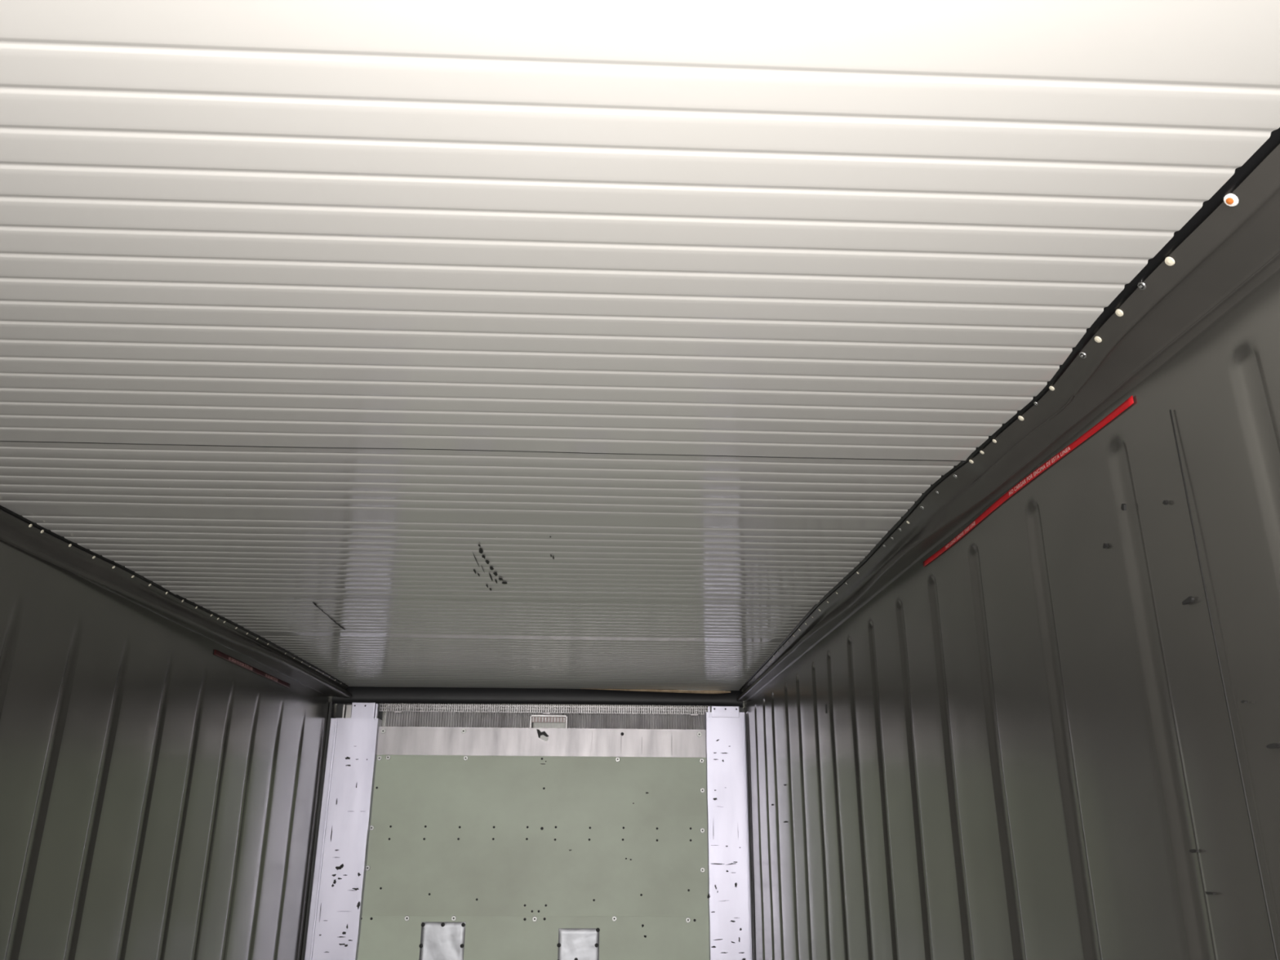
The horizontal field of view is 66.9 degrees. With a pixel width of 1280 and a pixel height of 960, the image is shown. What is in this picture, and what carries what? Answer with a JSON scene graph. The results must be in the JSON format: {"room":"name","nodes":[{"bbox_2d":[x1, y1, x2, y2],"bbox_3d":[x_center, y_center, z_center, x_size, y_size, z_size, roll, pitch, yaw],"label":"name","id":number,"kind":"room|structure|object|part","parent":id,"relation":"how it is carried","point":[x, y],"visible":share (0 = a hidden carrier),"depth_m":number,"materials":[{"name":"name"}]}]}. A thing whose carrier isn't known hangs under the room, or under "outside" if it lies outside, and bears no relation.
{"room":"cargo space","nodes":[
{"label":"cargo space","id":0,"kind":"room"},
{"bbox_2d":[0,539,332,959],"bbox_3d":[-1.567,0.282,-0.450,0.084,2.650,12.280,1,-20,-2],"label":"wall","id":1,"kind":"structure","parent":0,"point":[160,792],"depth_m":3.28,"materials":[{"name":"metal"}]},
{"bbox_2d":[0,505,351,697],"bbox_3d":[-1.459,-0.822,-0.134,0.147,0.091,12.125,1,-20,-2],"label":"top rail","id":2,"kind":"object","parent":1,"relation":"attached to","point":[17,531],"visible":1,"depth_m":3.28,"materials":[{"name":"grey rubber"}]},
{"bbox_2d":[213,648,289,688],"bbox_3d":[-1.728,0.860,4.363,0.001,0.021,1.020,1,-20,-2],"label":"tape","id":3,"kind":"object","parent":1,"relation":"attached to","point":[217,653],"visible":1,"depth_m":4.29,"materials":[{"name":"red"}]},
{"bbox_2d":[333,703,711,726],"bbox_3d":[-0.598,2.371,5.386,2.565,2.650,0.060,1,-20,-2],"label":"wall","id":4,"kind":"structure","parent":0,"point":[384,717],"depth_m":5.72,"materials":[{"name":"metal"}]},
{"bbox_2d":[379,703,707,715],"bbox_3d":[-0.558,1.339,5.667,1.910,0.064,0.020,1,-20,-2],"label":"air vent","id":5,"kind":"object","parent":4,"relation":"in","point":[380,704],"visible":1,"depth_m":5.66,"materials":[{"name":"grey metal"}]},
{"bbox_2d":[385,705,706,729],"bbox_3d":[-0.541,1.395,5.671,1.878,0.130,0.013,1,-20,-2],"label":"strip","id":6,"kind":"object","parent":4,"relation":"attached to","point":[426,719],"visible":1,"depth_m":5.67,"materials":[{"name":"grey metal"}]},
{"bbox_2d":[529,715,567,728],"bbox_3d":[-0.533,1.415,5.649,0.217,0.084,0.028,1,-20,-2],"label":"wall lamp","id":7,"kind":"object","parent":6,"relation":"attached to","point":[539,721],"visible":1,"depth_m":5.65,"materials":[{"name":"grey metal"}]},
{"bbox_2d":[357,915,709,959],"bbox_3d":[-0.580,2.979,5.073,2.200,1.275,0.014,1,-20,-2],"label":"wall panel","id":8,"kind":"object","parent":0,"point":[381,937],"visible":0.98,"depth_m":5.25,"materials":[{"name":"green"}]},
{"bbox_2d":[418,922,465,959],"bbox_3d":[-1.066,2.541,5.194,0.240,0.310,0.016,1,-20,-2],"label":"metal patch","id":9,"kind":"object","parent":8,"relation":"attached to","point":[438,940],"visible":1,"depth_m":5.21,"materials":[{"name":"grey metal"}]},
{"bbox_2d":[556,928,599,959],"bbox_3d":[-0.334,2.583,5.213,0.231,0.314,0.016,1,-20,-2],"label":"metal patch","id":10,"kind":"object","parent":8,"relation":"attached to","point":[574,944],"visible":1,"depth_m":5.24,"materials":[{"name":"grey metal"}]},
{"bbox_2d":[361,755,708,916],"bbox_3d":[-0.574,1.975,5.435,2.200,0.870,0.012,1,-20,-2],"label":"wall panel","id":11,"kind":"object","parent":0,"point":[450,835],"visible":0.97,"depth_m":5.42,"materials":[{"name":"green"}]},
{"bbox_2d":[376,726,706,757],"bbox_3d":[-0.559,1.513,5.591,1.925,0.158,0.017,1,-20,-2],"label":"wall strip","id":12,"kind":"object","parent":11,"relation":"attached to","point":[392,740],"visible":1,"depth_m":5.59,"materials":[{"name":"metal"}]},
{"bbox_2d":[0,0,1279,691],"bbox_3d":[-0.320,-0.816,-0.042,2.445,0.027,12.200,1,-20,-2],"label":"ceiling","id":13,"kind":"structure","parent":0,"point":[458,344],"depth_m":1.39,"materials":[{"name":"white metal"}]},
{"bbox_3d":[-0.450,0.174,2.749,2.445,0.010,1.494,1,-20,-2],"label":"panel","id":14,"kind":"part","parent":13,"relation":"part of","materials":[{"name":"white metal"}]},
{"bbox_3d":[-0.535,0.823,4.569,2.445,0.015,2.402,1,-20,-2],"label":"panel","id":15,"kind":"part","parent":13,"relation":"part of","materials":[{"name":"white metal"}]},
{"bbox_2d":[331,686,742,707],"bbox_3d":[-0.586,1.259,5.655,2.385,0.118,0.026,1,-20,-2],"label":"rail","id":16,"kind":"object","parent":13,"relation":"hanging from","point":[359,694],"visible":0.89,"depth_m":5.64,"materials":[{"name":"black plastic"}]},
{"bbox_3d":[-0.235,-1.460,-1.863,2.445,0.015,8.334,1,-20,-2],"label":"panel","id":17,"kind":"part","parent":13,"relation":"part of","materials":[{"name":"white metal"}]},
{"bbox_2d":[589,688,730,693],"bbox_3d":[0.092,1.236,5.666,0.880,0.021,0.012,1,-20,-2],"label":"strip","id":18,"kind":"object","parent":13,"relation":"attached to","point":[650,691],"visible":1,"depth_m":5.67,"materials":[{"name":"black metal"}]},
{"bbox_2d":[742,268,1279,959],"bbox_3d":[0.911,0.331,-0.352,0.085,2.650,12.280,1,-20,-2],"label":"wall","id":19,"kind":"structure","parent":0,"point":[1055,735],"depth_m":1.77,"materials":[{"name":"metal"}]},
{"bbox_2d":[736,127,1279,702],"bbox_3d":[0.830,-0.776,-0.043,0.126,0.093,12.125,1,-20,-2],"label":"top rail","id":20,"kind":"object","parent":19,"relation":"attached to","point":[1231,245],"visible":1,"depth_m":1.56,"materials":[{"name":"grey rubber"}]},
{"bbox_2d":[923,395,1133,567],"bbox_3d":[0.779,0.044,2.082,0.001,0.021,1.070,1,-20,-2],"label":"tape","id":21,"kind":"object","parent":19,"relation":"attached to","point":[1130,401],"visible":1,"depth_m":1.92,"materials":[{"name":"red"}]},
{"bbox_3d":[-0.336,1.587,-0.837,2.565,0.064,12.320,1,-20,-2],"label":"floor","id":22,"kind":"structure","parent":0,"visible":0},
{"bbox_2d":[301,702,383,959],"bbox_3d":[-1.649,2.430,5.218,0.286,2.414,0.118,1,-20,-2],"label":"post","id":23,"kind":"object","parent":22,"relation":"on","point":[332,928],"visible":0.98,"depth_m":5.33,"materials":[{"name":"metal"}]},
{"bbox_2d":[704,706,753,959],"bbox_3d":[0.486,2.469,5.291,0.242,2.414,0.142,1,-20,-2],"label":"post","id":24,"kind":"object","parent":22,"relation":"on","point":[729,897],"visible":1,"depth_m":5.42,"materials":[{"name":"metal"}]}
]}

